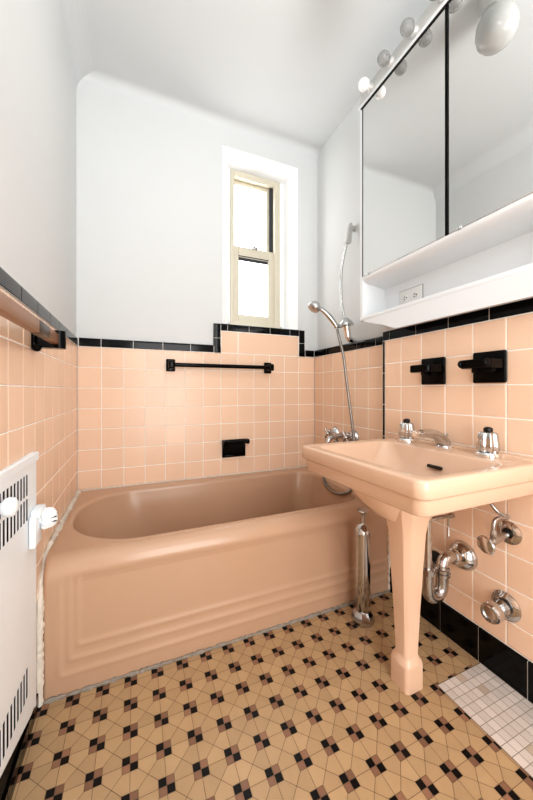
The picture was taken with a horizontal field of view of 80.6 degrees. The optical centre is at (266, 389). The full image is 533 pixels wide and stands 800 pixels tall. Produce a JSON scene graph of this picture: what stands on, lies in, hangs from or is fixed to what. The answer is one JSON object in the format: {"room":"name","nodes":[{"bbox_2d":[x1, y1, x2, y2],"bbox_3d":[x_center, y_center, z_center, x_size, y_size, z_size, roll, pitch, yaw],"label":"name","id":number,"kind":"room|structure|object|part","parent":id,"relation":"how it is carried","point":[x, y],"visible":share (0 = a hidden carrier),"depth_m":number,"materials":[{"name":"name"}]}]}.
{"room":"bathroom","nodes":[
{"label":"bathroom","id":0,"kind":"room"},
{"bbox_2d":[0,0,76,703],"bbox_3d":[-0.554,-0.335,0.457,0.130,2.650,2.520,0,0,-23],"label":"wall","id":1,"kind":"structure","parent":0,"point":[38,390],"depth_m":0.97,"materials":[{"name":"paint"}]},
{"bbox_2d":[0,451,38,780],"bbox_3d":[-0.569,0.548,0.675,0.066,0.743,0.495,0,0,-21],"label":"radiator cover","id":2,"kind":"object","parent":1,"relation":"attached to","point":[17,561],"visible":1,"depth_m":0.76,"materials":[{"name":"white metal"}]},
{"bbox_3d":[-0.552,0.250,0.668,0.038,0.042,0.042,0,0,-23],"label":"knob","id":3,"kind":"part","parent":2,"relation":"part of","materials":[{"name":"white paint"}]},
{"bbox_2d":[29,504,57,548],"bbox_3d":[-0.622,0.377,0.884,0.057,0.097,0.084,0,0,-23],"label":"radiator valve","id":4,"kind":"object","parent":2,"relation":"attached to","point":[42,517],"visible":1,"depth_m":0.87,"materials":[{"name":"white paint"}]},
{"bbox_3d":[-0.625,0.365,0.899,0.057,0.058,0.040,0,0,41],"label":"ribbed handle","id":5,"kind":"part","parent":4,"relation":"part of","materials":[{"name":"white paint"}]},
{"bbox_2d":[1,693,38,799],"bbox_3d":[-0.375,0.914,0.215,0.008,0.049,1.532,0,0,-23],"label":"baseboard","id":6,"kind":"structure","parent":1,"relation":"attached to","point":[9,789],"depth_m":0.78,"materials":[{"name":"black tile"}]},
{"bbox_2d":[0,291,65,351],"bbox_3d":[-0.453,-0.147,0.488,0.080,0.075,1.007,0,0,-23],"label":"towel bar","id":7,"kind":"object","parent":1,"relation":"attached to","point":[43,336],"visible":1,"depth_m":0.71,"materials":[{"name":"black ceramic"}]},
{"bbox_2d":[0,267,77,345],"bbox_3d":[-0.498,-0.249,0.470,0.022,0.046,2.500,0,0,-23],"label":"trim","id":8,"kind":"structure","parent":1,"relation":"attached to","point":[7,282],"depth_m":0.88,"materials":[{"name":"black tile"}]},
{"bbox_2d":[76,82,316,490],"bbox_3d":[-0.340,-0.335,2.021,1.720,2.650,0.235,0,0,-23],"label":"wall","id":9,"kind":"structure","parent":0,"point":[153,183],"depth_m":1.82,"materials":[{"name":"paint"}]},
{"bbox_2d":[78,323,313,356],"bbox_3d":[-0.326,-0.317,1.909,1.420,0.181,0.022,0,0,-23],"label":"trim","id":10,"kind":"structure","parent":9,"relation":"attached to","point":[217,328],"depth_m":1.90,"materials":[{"name":"black tile"}]},
{"bbox_2d":[166,359,273,373],"bbox_3d":[-0.259,-0.141,1.887,0.653,0.070,0.075,0,0,-23],"label":"towel bar","id":11,"kind":"object","parent":9,"relation":"attached to","point":[170,363],"visible":1,"depth_m":1.84,"materials":[{"name":"black ceramic"}]},
{"bbox_2d":[222,438,249,457],"bbox_3d":[-0.190,0.358,1.930,0.168,0.109,0.050,0,0,-23],"label":"soap dish","id":12,"kind":"object","parent":9,"relation":"attached to","point":[232,447],"visible":1,"depth_m":1.94,"materials":[{"name":"black ceramic"}]},
{"bbox_3d":[-0.188,0.318,1.925,0.168,0.028,0.040,0,0,-23],"label":"grab rod","id":13,"kind":"part","parent":12,"relation":"part of","materials":[{"name":"black ceramic"}]},
{"bbox_2d":[229,169,281,328],"bbox_3d":[-0.087,-0.940,2.186,0.382,1.044,0.107,0,0,-23],"label":"window","id":14,"kind":"structure","parent":9,"relation":"in","point":[254,200],"depth_m":2.18,"materials":[{"name":"beige"}]},
{"bbox_3d":[-0.113,-1.181,2.193,0.242,0.442,0.005,0,0,-23],"label":"pane","id":15,"kind":"part","parent":14,"relation":"part of","materials":[{"name":"white"}]},
{"bbox_3d":[-0.112,-1.181,2.193,0.276,0.491,0.025,0,0,-23],"label":"sash","id":16,"kind":"part","parent":14,"relation":"part of","materials":[{"name":"white glass"}]},
{"bbox_3d":[-0.094,-0.701,2.165,0.223,0.398,0.005,0,0,-23],"label":"pane","id":17,"kind":"part","parent":14,"relation":"part of","materials":[{"name":"white"}]},
{"bbox_3d":[-0.089,-0.710,2.166,0.302,0.511,0.028,0,0,-23],"label":"sash","id":18,"kind":"part","parent":14,"relation":"part of","materials":[{"name":"white glass"}]},
{"bbox_2d":[59,0,431,159],"bbox_3d":[0.158,-1.650,0.828,1.770,0.180,2.850,0,0,-23],"label":"ceiling","id":19,"kind":"structure","parent":0,"point":[283,74],"depth_m":1.55,"materials":[{"name":"paint"}]},
{"bbox_2d":[0,592,532,799],"bbox_3d":[0.168,0.941,0.778,1.550,0.001,2.550,0,0,-23],"label":"floor","id":20,"kind":"structure","parent":0,"point":[312,708],"depth_m":0.88,"materials":[{"name":"tile"}]},
{"bbox_2d":[36,465,390,706],"bbox_3d":[-0.199,0.727,1.543,1.386,0.440,0.766,0,0,-23],"label":"bathtub","id":21,"kind":"object","parent":20,"relation":"on","point":[134,579],"visible":0.93,"depth_m":1.19,"materials":[{"name":"pink ceramic"}]},
{"bbox_2d":[351,508,374,627],"bbox_3d":[0.393,0.714,1.282,0.085,0.450,0.085,0,0,0],"label":"toilet brush holder","id":22,"kind":"object","parent":20,"relation":"on","point":[361,615],"visible":1,"depth_m":1.26,"materials":[{"name":"silver metal"}]},
{"bbox_3d":[0.393,0.516,1.282,0.043,0.055,0.043,0,0,-23],"label":"handle","id":23,"kind":"part","parent":22,"relation":"part of","materials":[{"name":"silver metal"}]},
{"bbox_3d":[0.393,0.565,1.282,0.068,0.046,0.068,0,0,-23],"label":"lid","id":24,"kind":"part","parent":22,"relation":"part of","materials":[{"name":"silver metal"}]},
{"bbox_2d":[355,535,370,613],"bbox_3d":[0.393,0.743,1.282,0.063,0.309,0.063,0,0,-23],"label":"canister","id":25,"kind":"object","parent":22,"relation":"on","point":[362,542],"depth_m":1.26,"materials":[{"name":"silver metal"}]},
{"bbox_2d":[302,436,532,695],"bbox_3d":[0.469,0.571,1.064,0.510,0.736,0.547,0,0,-23],"label":"pedestal sink","id":26,"kind":"object","parent":20,"relation":"on","point":[405,484],"visible":0.98,"depth_m":0.97,"materials":[{"name":"pink ceramic"}]},
{"bbox_2d":[397,418,415,442],"bbox_3d":[0.582,0.166,1.306,0.073,0.094,0.073,0,0,-23],"label":"tap","id":27,"kind":"object","parent":26,"relation":"on","point":[406,427],"visible":1,"depth_m":1.28,"materials":[{"name":"silver metal"}]},
{"bbox_3d":[0.582,0.166,1.306,0.061,0.065,0.061,0,0,45],"label":"handle","id":28,"kind":"part","parent":27,"relation":"part of","materials":[{"name":"silver metal"}]},
{"bbox_3d":[0.451,0.626,1.011,0.128,0.628,0.128,0,0,-23],"label":"leg","id":29,"kind":"part","parent":26,"relation":"part of","materials":[{"name":"ceramic"}]},
{"bbox_2d":[302,438,532,521],"bbox_3d":[0.468,0.322,1.064,0.508,0.220,0.547,0,0,-23],"label":"basin","id":30,"kind":"object","parent":26,"relation":"in","point":[418,481],"depth_m":0.93,"materials":[{"name":"ceramic"}]},
{"bbox_2d":[412,429,451,447],"bbox_3d":[0.611,0.183,1.155,0.186,0.083,0.060,0,0,-23],"label":"spout","id":31,"kind":"object","parent":26,"relation":"on","point":[441,439],"visible":0.98,"depth_m":1.14,"materials":[{"name":"silver metal"}]},
{"bbox_2d":[422,513,477,603],"bbox_3d":[0.619,0.546,1.097,0.211,0.362,0.100,0,0,-23],"label":"trap","id":32,"kind":"object","parent":26,"relation":"attached to","point":[461,554],"visible":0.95,"depth_m":1.07,"materials":[{"name":"silver metal"}]},
{"bbox_3d":[0.595,0.443,1.078,0.122,0.025,0.018,0,0,-21],"label":"pop lever","id":33,"kind":"part","parent":32,"relation":"part of","materials":[{"name":"silver metal"}]},
{"bbox_3d":[0.653,0.596,1.110,0.138,0.059,0.041,0,0,-23],"label":"trap arm","id":34,"kind":"part","parent":32,"relation":"part of","materials":[{"name":"silver metal"}]},
{"bbox_2d":[474,427,501,458],"bbox_3d":[0.713,0.166,1.012,0.073,0.094,0.073,0,0,-23],"label":"tap","id":35,"kind":"object","parent":26,"relation":"on","point":[488,443],"visible":1,"depth_m":0.99,"materials":[{"name":"silver metal"}]},
{"bbox_3d":[0.713,0.166,1.012,0.061,0.065,0.061,0,0,45],"label":"handle","id":36,"kind":"part","parent":35,"relation":"part of","materials":[{"name":"silver metal"}]},
{"bbox_2d":[315,101,532,662],"bbox_3d":[0.874,-0.335,1.060,0.230,2.650,2.520,0,0,-23],"label":"wall","id":37,"kind":"structure","parent":0,"point":[460,408],"depth_m":1.25,"materials":[{"name":"tile"}]},
{"bbox_2d":[324,426,358,442],"bbox_3d":[0.400,0.275,1.842,0.133,0.098,0.264,0,0,-23],"label":"tub faucet","id":38,"kind":"object","parent":37,"relation":"attached to","point":[333,433],"visible":0.91,"depth_m":1.83,"materials":[{"name":"silver metal"}]},
{"bbox_3d":[0.376,0.268,1.929,0.028,0.062,0.062,0,0,-23],"label":"cross handle","id":39,"kind":"part","parent":38,"relation":"part of","materials":[{"name":"silver metal"}]},
{"bbox_3d":[0.400,0.285,1.842,0.133,0.078,0.052,0,0,-23],"label":"tub spout","id":40,"kind":"part","parent":38,"relation":"part of","materials":[{"name":"silver metal"}]},
{"bbox_2d":[322,329,354,494],"bbox_3d":[0.416,0.115,1.765,0.122,0.917,0.278,0,0,-23],"label":"shower hose","id":41,"kind":"object","parent":38,"relation":"attached to","point":[337,330],"visible":0.62,"depth_m":1.76,"materials":[{"name":"metal"}]},
{"bbox_3d":[0.446,0.268,1.764,0.028,0.062,0.062,0,0,-23],"label":"cross handle","id":42,"kind":"part","parent":38,"relation":"part of","materials":[{"name":"silver metal"}]},
{"bbox_2d":[339,223,355,342],"bbox_3d":[0.465,-0.620,1.808,0.099,0.692,0.086,0,0,8],"label":"slide bar","id":43,"kind":"object","parent":37,"relation":"attached to","point":[346,323],"visible":0.98,"depth_m":1.80,"materials":[{"name":"grey metal"}]},
{"bbox_2d":[308,301,342,328],"bbox_3d":[0.331,-0.416,1.756,0.217,0.145,0.072,0,0,-23],"label":"shower","id":44,"kind":"object","parent":43,"relation":"attached to","point":[314,306],"visible":1,"depth_m":1.74,"materials":[{"name":"silver metal"}]},
{"bbox_3d":[0.339,-0.405,1.755,0.134,0.123,0.031,0,0,-15],"label":"handle","id":45,"kind":"part","parent":44,"relation":"part of","materials":[{"name":"silver metal"}]},
{"bbox_3d":[0.448,-0.615,1.810,0.052,0.483,0.021,0,0,0],"label":"bowed rail","id":46,"kind":"part","parent":43,"relation":"part of","materials":[{"name":"silver metal"}]},
{"bbox_2d":[314,336,382,356],"bbox_3d":[0.476,-0.249,1.858,0.022,0.046,0.700,0,0,-23],"label":"trim","id":47,"kind":"structure","parent":37,"relation":"attached to","point":[377,341],"depth_m":1.79,"materials":[{"name":"black tile"}]},
{"bbox_2d":[410,357,445,384],"bbox_3d":[0.625,-0.074,1.234,0.092,0.106,0.106,0,0,-23],"label":"holder","id":48,"kind":"object","parent":37,"relation":"attached to","point":[432,370],"visible":1,"depth_m":1.22,"materials":[{"name":"black ceramic"}]},
{"bbox_2d":[410,364,442,372],"bbox_3d":[0.623,-0.083,1.233,0.086,0.029,0.092,0,0,-23],"label":"shelf","id":49,"kind":"object","parent":48,"relation":"attached to","point":[423,368],"depth_m":1.20,"materials":[{"name":"black ceramic"}]},
{"bbox_3d":[0.662,-0.074,1.250,0.012,0.106,0.106,0,0,-23],"label":"plate","id":50,"kind":"part","parent":48,"relation":"part of","materials":[{"name":"black ceramic"}]},
{"bbox_2d":[432,551,439,567],"bbox_3d":[0.637,0.678,1.226,0.076,0.080,0.080,0,0,-23],"label":"supply valve","id":51,"kind":"object","parent":37,"relation":"attached to","point":[435,554],"visible":0.14,"depth_m":1.23,"materials":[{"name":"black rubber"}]},
{"bbox_2d":[358,0,532,328],"bbox_3d":[0.712,-0.835,1.162,0.155,1.138,0.944,0,0,-23],"label":"medicine cabinet","id":52,"kind":"object","parent":37,"relation":"attached to","point":[446,133],"visible":1,"depth_m":1.14,"materials":[{"name":"white paint"}]},
{"bbox_3d":[0.476,-0.978,1.564,0.012,0.841,0.016,0,0,-23],"label":"frame","id":53,"kind":"part","parent":52,"relation":"part of","materials":[{"name":"white paint"}]},
{"bbox_2d":[358,0,443,105],"bbox_3d":[0.682,-1.431,1.146,0.222,0.063,0.938,0,0,-23],"label":"vanity light bar","id":54,"kind":"object","parent":52,"relation":"attached to","point":[409,29],"visible":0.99,"depth_m":1.33,"materials":[{"name":"grey"}]},
{"bbox_3d":[0.459,-1.426,1.471,0.063,0.053,0.054,0,0,-23],"label":"bulb","id":55,"kind":"part","parent":54,"relation":"part of","materials":[{"name":"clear glass"}]},
{"bbox_2d":[367,82,373,92],"bbox_3d":[0.486,-1.426,1.482,0.016,0.038,0.038,0,0,-23],"label":"socket","id":56,"kind":"object","parent":54,"relation":"attached to","point":[370,87],"depth_m":1.47,"materials":[{"name":"grey"}]},
{"bbox_3d":[0.508,-1.426,1.354,0.063,0.053,0.054,0,0,-23],"label":"bulb","id":57,"kind":"part","parent":54,"relation":"part of","materials":[{"name":"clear glass"}]},
{"bbox_2d":[386,56,393,67],"bbox_3d":[0.535,-1.426,1.366,0.016,0.038,0.038,0,0,-23],"label":"socket","id":58,"kind":"object","parent":54,"relation":"attached to","point":[390,62],"depth_m":1.35,"materials":[{"name":"grey"}]},
{"bbox_3d":[0.557,-1.426,1.238,0.063,0.053,0.054,0,0,-23],"label":"bulb","id":59,"kind":"part","parent":54,"relation":"part of","materials":[{"name":"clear glass"}]},
{"bbox_2d":[410,24,418,38],"bbox_3d":[0.585,-1.426,1.249,0.016,0.038,0.038,0,0,-23],"label":"socket","id":60,"kind":"object","parent":54,"relation":"attached to","point":[415,30],"depth_m":1.24,"materials":[{"name":"grey"}]},
{"bbox_3d":[0.651,-1.397,1.136,0.022,0.013,0.944,0,0,-23],"label":"rail","id":61,"kind":"part","parent":52,"relation":"part of","materials":[{"name":"black metal"}]},
{"bbox_3d":[0.563,-0.974,1.344,0.004,0.831,0.446,0,0,-23],"label":"mirror door","id":62,"kind":"part","parent":52,"relation":"part of","materials":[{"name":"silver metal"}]},
{"bbox_2d":[399,284,422,304],"bbox_3d":[0.665,-0.431,1.452,0.007,0.079,0.133,0,0,-23],"label":"electrical outlet","id":63,"kind":"object","parent":52,"relation":"attached to","point":[414,293],"visible":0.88,"depth_m":1.45,"materials":[{"name":"white plastic"}]},
{"bbox_2d":[402,295,407,301],"bbox_3d":[0.653,-0.431,1.479,0.003,0.033,0.033,0,0,-23],"label":"receptacle","id":64,"kind":"object","parent":63,"relation":"attached to","point":[404,297],"depth_m":1.48,"materials":[{"name":"white plastic"}]},
{"bbox_2d":[412,291,417,298],"bbox_3d":[0.675,-0.431,1.427,0.003,0.033,0.033,0,0,-23],"label":"receptacle","id":65,"kind":"object","parent":63,"relation":"attached to","point":[414,293],"depth_m":1.43,"materials":[{"name":"white plastic"}]},
{"bbox_3d":[0.741,-0.974,0.922,0.004,0.831,0.446,0,0,-23],"label":"mirror door","id":66,"kind":"part","parent":52,"relation":"part of","materials":[{"name":"silver metal"}]},
{"bbox_2d":[383,298,532,438],"bbox_3d":[0.916,0.120,0.687,0.022,0.797,1.801,0,0,-23],"label":"trim","id":67,"kind":"structure","parent":37,"relation":"attached to","point":[525,306],"depth_m":1.16,"materials":[{"name":"black tile"}]},
{"bbox_2d":[388,567,532,703],"bbox_3d":[0.910,0.880,0.674,0.008,0.119,1.781,0,0,-23],"label":"baseboard","id":68,"kind":"structure","parent":37,"relation":"attached to","point":[514,669],"depth_m":1.07,"materials":[{"name":"black tile"}]},
{"bbox_2d":[458,350,506,382],"bbox_3d":[0.706,-0.076,1.035,0.098,0.106,0.106,0,0,-23],"label":"soap dish","id":69,"kind":"object","parent":37,"relation":"attached to","point":[490,366],"visible":1,"depth_m":1.02,"materials":[{"name":"black ceramic"}]},
{"bbox_2d":[458,358,503,369],"bbox_3d":[0.703,-0.085,1.034,0.093,0.029,0.099,0,0,-23],"label":"tray","id":70,"kind":"object","parent":69,"relation":"on","point":[476,363],"depth_m":1.01,"materials":[{"name":"black ceramic"}]},
{"bbox_3d":[0.746,-0.076,1.052,0.012,0.106,0.106,0,0,-23],"label":"plate","id":71,"kind":"part","parent":69,"relation":"part of","materials":[{"name":"black ceramic"}]},
{"bbox_2d":[476,503,521,554],"bbox_3d":[0.714,0.389,0.980,0.124,0.220,0.081,0,0,-23],"label":"supply valve","id":72,"kind":"object","parent":37,"relation":"attached to","point":[508,532],"visible":0.93,"depth_m":0.97,"materials":[{"name":"silver metal"}]},
{"bbox_3d":[0.667,0.471,0.955,0.018,0.056,0.056,0,0,-23],"label":"oval handle","id":73,"kind":"part","parent":72,"relation":"part of","materials":[{"name":"silver metal"}]},
{"bbox_2d":[480,590,521,624],"bbox_3d":[0.729,0.693,0.992,0.088,0.088,0.088,0,0,-23],"label":"shutoff valve","id":74,"kind":"object","parent":37,"relation":"attached to","point":[502,606],"visible":1,"depth_m":0.98,"materials":[{"name":"silver metal"}]},
{"bbox_3d":[0.719,0.695,0.988,0.067,0.059,0.061,0,0,-23],"label":"knob","id":75,"kind":"part","parent":74,"relation":"part of","materials":[{"name":"silver metal"}]}
]}

